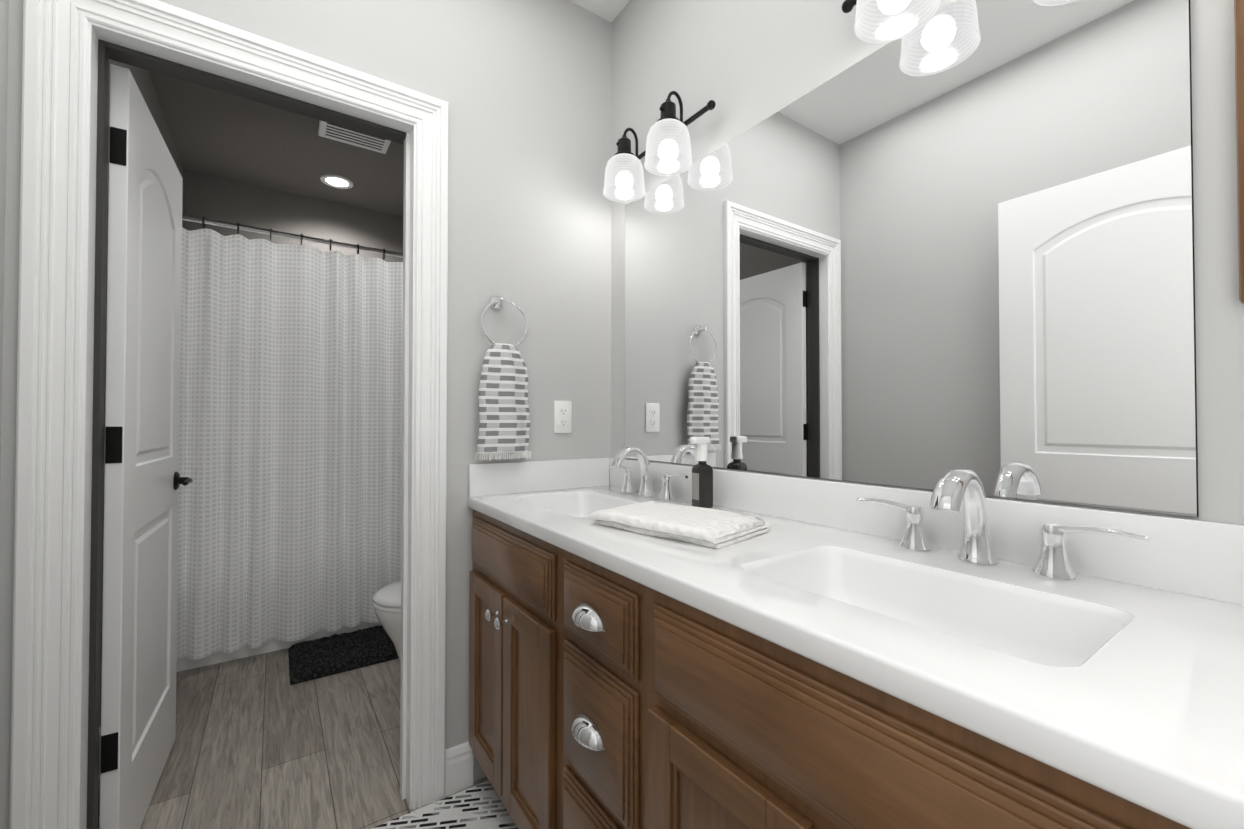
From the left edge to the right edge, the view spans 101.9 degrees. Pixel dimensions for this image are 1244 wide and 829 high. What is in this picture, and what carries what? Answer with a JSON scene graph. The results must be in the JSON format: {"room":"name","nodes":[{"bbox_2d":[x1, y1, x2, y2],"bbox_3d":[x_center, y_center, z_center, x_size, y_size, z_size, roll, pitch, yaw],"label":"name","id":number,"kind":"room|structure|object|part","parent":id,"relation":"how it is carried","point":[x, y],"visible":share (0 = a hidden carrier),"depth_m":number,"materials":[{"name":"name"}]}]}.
{"room":"bathroom","nodes":[
{"label":"bathroom","id":0,"kind":"room"},
{"bbox_2d":[0,0,183,726],"bbox_3d":[-1.528,-0.174,1.305,0.100,2.680,4.370,1,-1,-34],"label":"wall","id":1,"kind":"structure","parent":0,"point":[142,78],"depth_m":1.67,"materials":[{"name":"grey paint"}]},
{"bbox_2d":[98,726,100,778],"bbox_3d":[-1.736,1.104,1.690,0.013,0.135,1.330,1,-1,-34],"label":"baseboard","id":2,"kind":"structure","parent":1,"relation":"attached to","point":[99,751],"depth_m":1.63,"materials":[{"name":"white wood"}]},
{"bbox_2d":[98,64,192,828],"bbox_3d":[-1.429,0.147,1.523,0.135,2.020,0.684,1,-1,-32],"label":"door","id":3,"kind":"structure","parent":1,"relation":"in","point":[143,480],"depth_m":1.38,"materials":[{"name":"white wood"}]},
{"bbox_3d":[-1.431,0.099,1.526,0.032,1.592,0.401,1,-1,-32],"label":"panel","id":4,"kind":"part","parent":3,"relation":"part of","materials":[{"name":"white wood"}]},
{"bbox_3d":[-1.503,0.232,1.742,0.023,0.018,0.108,1,-1,-32],"label":"handle lever","id":5,"kind":"part","parent":3,"relation":"part of","materials":[{"name":"black metal"}]},
{"bbox_2d":[177,214,402,659],"bbox_3d":[-1.462,0.095,2.639,1.522,2.030,0.105,1,-1,-34],"label":"shower curtain","id":6,"kind":"object","parent":1,"relation":"attached to","point":[290,465],"visible":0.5,"depth_m":2.49,"materials":[{"name":"white fabric"}]},
{"bbox_3d":[-1.462,-0.890,2.653,1.522,0.025,0.024,1,-1,-34],"label":"rod","id":7,"kind":"part","parent":6,"relation":"part of","materials":[{"name":"silver metal"}]},
{"bbox_2d":[98,648,487,828],"bbox_3d":[-0.859,1.197,1.746,1.724,0.050,4.370,1,-1,-34],"label":"floor","id":8,"kind":"structure","parent":0,"point":[260,742],"depth_m":1.75,"materials":[{"name":"grey wood"}]},
{"bbox_2d":[176,621,380,671],"bbox_3d":[-1.770,0.191,3.088,1.522,2.000,0.947,1,-1,-34],"label":"bathtub","id":9,"kind":"object","parent":8,"relation":"on","point":[220,656],"depth_m":2.48,"materials":[{"name":"white ceramic"}]},
{"bbox_2d":[288,625,398,684],"bbox_3d":[-1.312,1.163,2.537,0.609,0.039,0.421,1,-1,-34],"label":"bath mat","id":10,"kind":"object","parent":8,"relation":"on","point":[329,655],"visible":0.77,"depth_m":2.43,"materials":[{"name":"black fabric"}]},
{"bbox_2d":[373,581,400,661],"bbox_3d":[-0.695,0.771,2.240,0.745,0.815,0.450,1,-1,-34],"label":"toilet","id":11,"kind":"object","parent":8,"relation":"on","point":[387,603],"visible":0.08,"depth_m":2.00,"materials":[{"name":"white ceramic"}]},
{"bbox_3d":[-0.799,0.768,2.169,0.492,0.016,0.386,1,-1,-34],"label":"seat","id":12,"kind":"part","parent":11,"relation":"part of","materials":[{"name":"white ceramic"}]},
{"bbox_3d":[-0.799,0.742,2.169,0.492,0.029,0.386,1,-1,-34],"label":"lid","id":13,"kind":"part","parent":11,"relation":"part of","materials":[{"name":"white ceramic"}]},
{"bbox_3d":[-0.795,0.978,2.169,0.490,0.400,0.370,1,-1,-34],"label":"bowl","id":14,"kind":"part","parent":11,"relation":"part of","materials":[{"name":"white ceramic"}]},
{"bbox_2d":[371,780,517,828],"bbox_3d":[-0.415,1.157,1.105,0.582,0.010,0.830,1,-1,-34],"label":"rug","id":15,"kind":"object","parent":8,"relation":"on","point":[480,806],"visible":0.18,"depth_m":1.46,"materials":[{"name":"white fabric"}]},
{"bbox_2d":[468,505,1223,828],"bbox_3d":[0.214,0.725,1.021,0.580,0.874,1.748,1,-1,-34],"label":"bathroom vanity","id":16,"kind":"object","parent":8,"relation":"on","point":[602,696],"depth_m":0.73,"materials":[{"name":"brown wood"}]},
{"bbox_3d":[-0.392,0.995,1.462,0.018,0.055,0.160,1,-1,-34],"label":"door rail","id":17,"kind":"part","parent":16,"relation":"part of","materials":[{"name":"brown wood"}]},
{"bbox_3d":[-0.388,0.755,1.469,0.007,0.409,0.144,1,-1,-34],"label":"door panel","id":18,"kind":"part","parent":16,"relation":"part of","materials":[{"name":"brown wood"}]},
{"bbox_3d":[-0.392,0.515,1.469,0.018,0.055,0.160,1,-1,-34],"label":"door rail","id":19,"kind":"part","parent":16,"relation":"part of","materials":[{"name":"brown wood"}]},
{"bbox_3d":[-0.353,0.541,1.366,0.032,0.031,0.031,1,-1,-34],"label":"knob","id":20,"kind":"part","parent":16,"relation":"part of","materials":[{"name":"silver metal"}]},
{"bbox_3d":[-0.315,0.541,1.310,0.032,0.031,0.031,1,-1,-34],"label":"knob","id":21,"kind":"part","parent":16,"relation":"part of","materials":[{"name":"silver metal"}]},
{"bbox_3d":[-0.307,0.392,1.356,0.008,0.148,0.555,1,-1,-34],"label":"false drawer","id":22,"kind":"part","parent":16,"relation":"part of","materials":[{"name":"brown wood"}]},
{"bbox_3d":[-0.232,0.992,1.228,0.018,0.055,0.163,1,-1,-34],"label":"door rail","id":23,"kind":"part","parent":16,"relation":"part of","materials":[{"name":"brown wood"}]},
{"bbox_3d":[-0.227,0.752,1.235,0.007,0.409,0.147,1,-1,-34],"label":"door panel","id":24,"kind":"part","parent":16,"relation":"part of","materials":[{"name":"brown wood"}]},
{"bbox_3d":[-0.232,0.512,1.235,0.018,0.055,0.163,1,-1,-34],"label":"door rail","id":25,"kind":"part","parent":16,"relation":"part of","materials":[{"name":"brown wood"}]},
{"bbox_3d":[-0.047,0.883,0.970,0.008,0.265,0.265,1,-1,-34],"label":"drawer","id":26,"kind":"part","parent":16,"relation":"part of","materials":[{"name":"brown wood"}]},
{"bbox_3d":[-0.047,0.387,0.977,0.008,0.148,0.265,1,-1,-34],"label":"drawer","id":27,"kind":"part","parent":16,"relation":"part of","materials":[{"name":"brown wood"}]},
{"bbox_3d":[-0.047,0.606,0.974,0.008,0.250,0.265,1,-1,-34],"label":"drawer","id":28,"kind":"part","parent":16,"relation":"part of","materials":[{"name":"brown wood"}]},
{"bbox_3d":[0.137,0.745,0.704,0.007,0.409,0.169,1,-1,-34],"label":"door panel","id":29,"kind":"part","parent":16,"relation":"part of","materials":[{"name":"brown wood"}]},
{"bbox_3d":[0.133,0.505,0.705,0.018,0.055,0.185,1,-1,-34],"label":"door rail","id":30,"kind":"part","parent":16,"relation":"part of","materials":[{"name":"brown wood"}]},
{"bbox_2d":[468,485,1243,828],"bbox_3d":[0.228,0.270,1.037,0.547,0.036,1.748,1,-1,-34],"label":"countertop","id":31,"kind":"structure","parent":16,"relation":"on","point":[1140,686],"depth_m":0.62,"materials":[{"name":"white stone"}]},
{"bbox_2d":[515,491,639,516],"bbox_3d":[-0.116,0.315,1.492,0.272,0.113,0.432,1,-1,-34],"label":"basin","id":32,"kind":"object","parent":31,"relation":"in","point":[565,503],"depth_m":1.67,"materials":[{"name":"white ceramic"}]},
{"bbox_2d":[607,446,688,499],"bbox_3d":[0.039,0.180,1.600,0.160,0.159,0.417,1,-1,-34],"label":"faucet","id":33,"kind":"object","parent":31,"relation":"on","point":[647,485],"visible":0.98,"depth_m":1.60,"materials":[{"name":"silver metal"}]},
{"bbox_3d":[-0.010,0.187,1.754,0.032,0.020,0.107,1,-1,-34],"label":"hot handle","id":34,"kind":"part","parent":33,"relation":"part of","materials":[{"name":"silver metal"}]},
{"bbox_3d":[0.039,0.180,1.600,0.160,0.159,0.058,1,-1,-34],"label":"spout","id":35,"kind":"part","parent":33,"relation":"part of","materials":[{"name":"silver metal"}]},
{"bbox_3d":[0.165,0.183,1.499,0.032,0.020,0.107,1,-1,-34],"label":"cold handle","id":36,"kind":"part","parent":33,"relation":"part of","materials":[{"name":"silver metal"}]},
{"bbox_2d":[587,501,770,548],"bbox_3d":[0.121,0.234,1.122,0.335,0.036,0.230,-1,-1,44],"label":"folded towel","id":37,"kind":"object","parent":31,"relation":"on","point":[713,528],"visible":1,"depth_m":1.05,"materials":[{"name":"white fabric"}]},
{"bbox_2d":[690,437,712,507],"bbox_3d":[0.217,0.159,1.396,0.058,0.194,0.045,0,-1,-26],"label":"soap bottle","id":38,"kind":"object","parent":31,"relation":"on","point":[702,483],"visible":1,"depth_m":1.38,"materials":[{"name":"grey plastic"}]},
{"bbox_2d":[740,546,1133,666],"bbox_3d":[0.411,0.304,0.726,0.272,0.113,0.432,1,-1,-34],"label":"basin","id":39,"kind":"object","parent":31,"relation":"in","point":[1031,626],"depth_m":0.76,"materials":[{"name":"white ceramic"}]},
{"bbox_2d":[857,469,1150,579],"bbox_3d":[0.565,0.169,0.834,0.160,0.159,0.417,1,-1,-34],"label":"faucet","id":40,"kind":"object","parent":31,"relation":"on","point":[954,489],"visible":1,"depth_m":0.82,"materials":[{"name":"silver metal"}]},
{"bbox_3d":[0.517,0.176,0.988,0.032,0.020,0.107,1,-1,-34],"label":"hot handle","id":41,"kind":"part","parent":40,"relation":"part of","materials":[{"name":"silver metal"}]},
{"bbox_3d":[0.565,0.169,0.834,0.160,0.159,0.058,1,-1,-34],"label":"spout","id":42,"kind":"part","parent":40,"relation":"part of","materials":[{"name":"silver metal"}]},
{"bbox_3d":[0.692,0.172,0.733,0.032,0.020,0.107,1,-1,-34],"label":"cold handle","id":43,"kind":"part","parent":40,"relation":"part of","materials":[{"name":"silver metal"}]},
{"bbox_3d":[0.223,0.381,0.584,0.008,0.148,0.600,1,-1,-34],"label":"false drawer","id":44,"kind":"part","parent":16,"relation":"part of","materials":[{"name":"brown wood"}]},
{"bbox_2d":[183,170,402,261],"bbox_3d":[-2.067,-0.143,3.525,1.524,2.680,0.100,1,-1,-34],"label":"wall","id":45,"kind":"structure","parent":0,"point":[219,199],"depth_m":3.37,"materials":[{"name":"grey paint"}]},
{"bbox_2d":[0,0,610,828],"bbox_3d":[-0.686,-0.172,1.514,1.524,2.680,0.060,1,-1,-34],"label":"wall","id":46,"kind":"structure","parent":0,"point":[522,88],"depth_m":1.65,"materials":[{"name":"grey paint"}]},
{"bbox_2d":[10,0,447,828],"bbox_3d":[-0.942,0.097,1.360,0.881,2.138,0.147,1,-1,-34],"label":"door frame","id":47,"kind":"structure","parent":46,"relation":"attached to","point":[48,486],"depth_m":1.12,"materials":[{"name":"white wood"}]},
{"bbox_2d":[400,133,409,799],"bbox_3d":[-0.672,0.149,1.562,0.011,2.040,0.035,1,-1,-34],"label":"door frame","id":48,"kind":"object","parent":46,"relation":"attached to","point":[404,525],"visible":0.93,"depth_m":1.55,"materials":[{"name":"white wood"}]},
{"bbox_2d":[445,741,473,796],"bbox_3d":[-0.509,1.102,1.573,0.088,0.135,0.013,1,-1,-34],"label":"baseboard","id":49,"kind":"structure","parent":46,"relation":"attached to","point":[459,761],"depth_m":1.57,"materials":[{"name":"white wood"}]},
{"bbox_2d":[481,295,527,346],"bbox_3d":[-0.390,-0.303,1.647,0.158,0.181,0.056,1,-1,-34],"label":"towel ring","id":50,"kind":"object","parent":46,"relation":"attached to","point":[496,302],"visible":1,"depth_m":1.65,"materials":[{"name":"silver metal"}]},
{"bbox_2d":[476,343,530,460],"bbox_3d":[-0.380,-0.040,1.628,0.179,0.373,0.067,1,-1,-34],"label":"hand towel","id":51,"kind":"object","parent":50,"relation":"hanging from","point":[504,417],"visible":1,"depth_m":1.60,"materials":[{"name":"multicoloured fabric"}]},
{"bbox_2d":[468,458,607,496],"bbox_3d":[-0.268,0.211,1.746,0.526,0.103,0.019,1,-1,-34],"label":"backsplash","id":52,"kind":"structure","parent":46,"relation":"attached to","point":[505,477],"depth_m":1.71,"materials":[{"name":"white stone"}]},
{"bbox_2d":[554,401,571,432],"bbox_3d":[-0.210,0.009,1.796,0.070,0.115,0.008,1,-1,-34],"label":"electrical outlet plate","id":53,"kind":"object","parent":46,"relation":"attached to","point":[558,405],"depth_m":1.79,"materials":[{"name":"white plastic"}]},
{"bbox_2d":[559,408,567,414],"bbox_3d":[-0.208,-0.011,1.794,0.033,0.027,0.002,1,-1,-34],"label":"outlet","id":54,"kind":"object","parent":53,"relation":"attached to","point":[562,410],"depth_m":1.79,"materials":[{"name":"white plastic"}]},
{"bbox_2d":[559,419,567,425],"bbox_3d":[-0.208,0.028,1.794,0.033,0.027,0.002,1,-1,-34],"label":"outlet","id":55,"kind":"object","parent":53,"relation":"attached to","point":[562,421],"depth_m":1.79,"materials":[{"name":"white plastic"}]},
{"bbox_2d":[608,457,1243,604],"bbox_3d":[0.446,0.203,1.188,0.019,0.103,1.748,1,-1,-34],"label":"backsplash","id":56,"kind":"structure","parent":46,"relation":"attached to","point":[1206,558],"depth_m":0.84,"materials":[{"name":"white stone"}]},
{"bbox_2d":[148,0,629,216],"bbox_3d":[-0.859,-1.533,1.784,1.724,0.050,4.370,1,-1,-34],"label":"ceiling","id":57,"kind":"structure","parent":0,"point":[216,133],"depth_m":2.84,"materials":[{"name":"grey paint"}]},
{"bbox_2d":[320,174,352,188],"bbox_3d":[-1.817,-1.482,3.218,0.184,0.010,0.184,1,-1,-34],"label":"recessed light","id":58,"kind":"object","parent":57,"relation":"in","point":[324,181],"depth_m":3.21,"materials":[{"name":"white plastic"}]},
{"bbox_3d":[-1.817,-1.485,3.218,0.123,0.002,0.123,1,-1,-34],"label":"recessed ceiling light lens","id":59,"kind":"part","parent":58,"relation":"part of","materials":[{"name":"white glass"}]},
{"bbox_2d":[318,120,390,153],"bbox_3d":[-1.375,-1.481,2.618,0.330,0.029,0.330,1,-1,-34],"label":"air vent","id":60,"kind":"object","parent":57,"relation":"attached to","point":[350,136],"visible":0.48,"depth_m":2.67,"materials":[{"name":"white plastic"}]},
{"bbox_2d":[611,0,1243,524],"bbox_3d":[0.507,-0.176,1.211,0.100,2.680,1.910,1,-1,-34],"label":"wall","id":61,"kind":"structure","parent":0,"point":[745,64],"depth_m":1.22,"materials":[{"name":"grey paint"}]},
{"bbox_2d":[603,91,715,201],"bbox_3d":[0.081,-0.860,1.607,0.163,0.229,0.511,1,-1,-34],"label":"sconce","id":62,"kind":"object","parent":61,"relation":"attached to","point":[667,152],"visible":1,"depth_m":1.56,"materials":[{"name":"white glass"}]},
{"bbox_2d":[614,135,634,155],"bbox_3d":[0.008,-0.899,1.697,0.074,0.078,0.074,1,-1,-34],"label":"socket","id":63,"kind":"object","parent":62,"relation":"attached to","point":[624,143],"depth_m":1.68,"materials":[{"name":"black metal"}]},
{"bbox_3d":[0.008,-0.801,1.696,0.144,0.115,0.144,1,-1,-34],"label":"lamp shade","id":64,"kind":"part","parent":62,"relation":"part of","materials":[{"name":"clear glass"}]},
{"bbox_3d":[0.008,-0.785,1.696,0.062,0.062,0.062,1,-1,-34],"label":"bulb","id":65,"kind":"part","parent":62,"relation":"part of","materials":[{"name":"white glass"}]},
{"bbox_3d":[0.029,-0.923,1.712,0.062,0.099,0.010,1,-1,-34],"label":"arm","id":66,"kind":"part","parent":62,"relation":"part of"},
{"bbox_3d":[0.138,-0.788,1.506,0.062,0.062,0.062,1,-1,-34],"label":"bulb","id":67,"kind":"part","parent":62,"relation":"part of","materials":[{"name":"white glass"}]},
{"bbox_2d":[657,98,679,121],"bbox_3d":[0.138,-0.902,1.508,0.074,0.078,0.074,1,-1,-34],"label":"socket","id":68,"kind":"object","parent":62,"relation":"attached to","point":[668,108],"depth_m":1.49,"materials":[{"name":"black metal"}]},
{"bbox_3d":[0.138,-0.804,1.506,0.144,0.115,0.144,1,-1,-34],"label":"lamp shade","id":69,"kind":"part","parent":62,"relation":"part of","materials":[{"name":"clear glass"}]},
{"bbox_3d":[0.159,-0.926,1.523,0.062,0.099,0.010,1,-1,-34],"label":"arm","id":70,"kind":"part","parent":62,"relation":"part of"},
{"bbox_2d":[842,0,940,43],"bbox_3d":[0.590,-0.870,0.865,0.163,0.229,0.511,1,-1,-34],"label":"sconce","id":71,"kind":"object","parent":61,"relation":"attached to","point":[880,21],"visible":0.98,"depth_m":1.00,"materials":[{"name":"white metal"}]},
{"bbox_3d":[0.517,-0.795,0.954,0.062,0.062,0.062,1,-1,-34],"label":"bulb","id":72,"kind":"part","parent":71,"relation":"part of","materials":[{"name":"white glass"}]},
{"bbox_2d":[631,0,1198,516],"bbox_3d":[0.405,-0.310,1.271,0.001,0.921,1.380,1,-1,-34],"label":"mirror backing edge","id":73,"kind":"object","parent":61,"relation":"attached to","point":[1195,320],"visible":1,"depth_m":0.70,"materials":[{"name":"black"}]},
{"bbox_2d":[625,0,1196,516],"bbox_3d":[0.403,-0.310,1.270,0.005,0.919,1.378,1,-1,-34],"label":"mirror glass","id":74,"kind":"object","parent":73,"relation":"attached to","point":[933,250],"visible":0.92,"depth_m":0.95,"materials":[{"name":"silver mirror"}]},
{"bbox_2d":[1234,0,1243,303],"bbox_3d":[0.849,-0.484,0.608,0.021,0.680,0.141,1,-1,-34],"label":"wall decor","id":75,"kind":"object","parent":61,"relation":"attached to","point":[1239,38],"visible":1,"depth_m":0.66,"materials":[{"name":"brown wood"}]},
{"bbox_3d":[-1.252,0.134,1.189,0.020,2.060,0.077,1,-1,-34],"label":"door frame","id":76,"kind":"structure","parent":0,"visible":0},
{"bbox_2d":[87,39,108,828],"bbox_3d":[-1.228,0.144,1.180,0.011,2.040,0.035,1,-1,-34],"label":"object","id":77,"kind":"object","parent":76,"relation":"attached to","point":[97,453],"visible":0.89,"depth_m":1.17,"materials":[{"name":"grey wood"}]}
]}

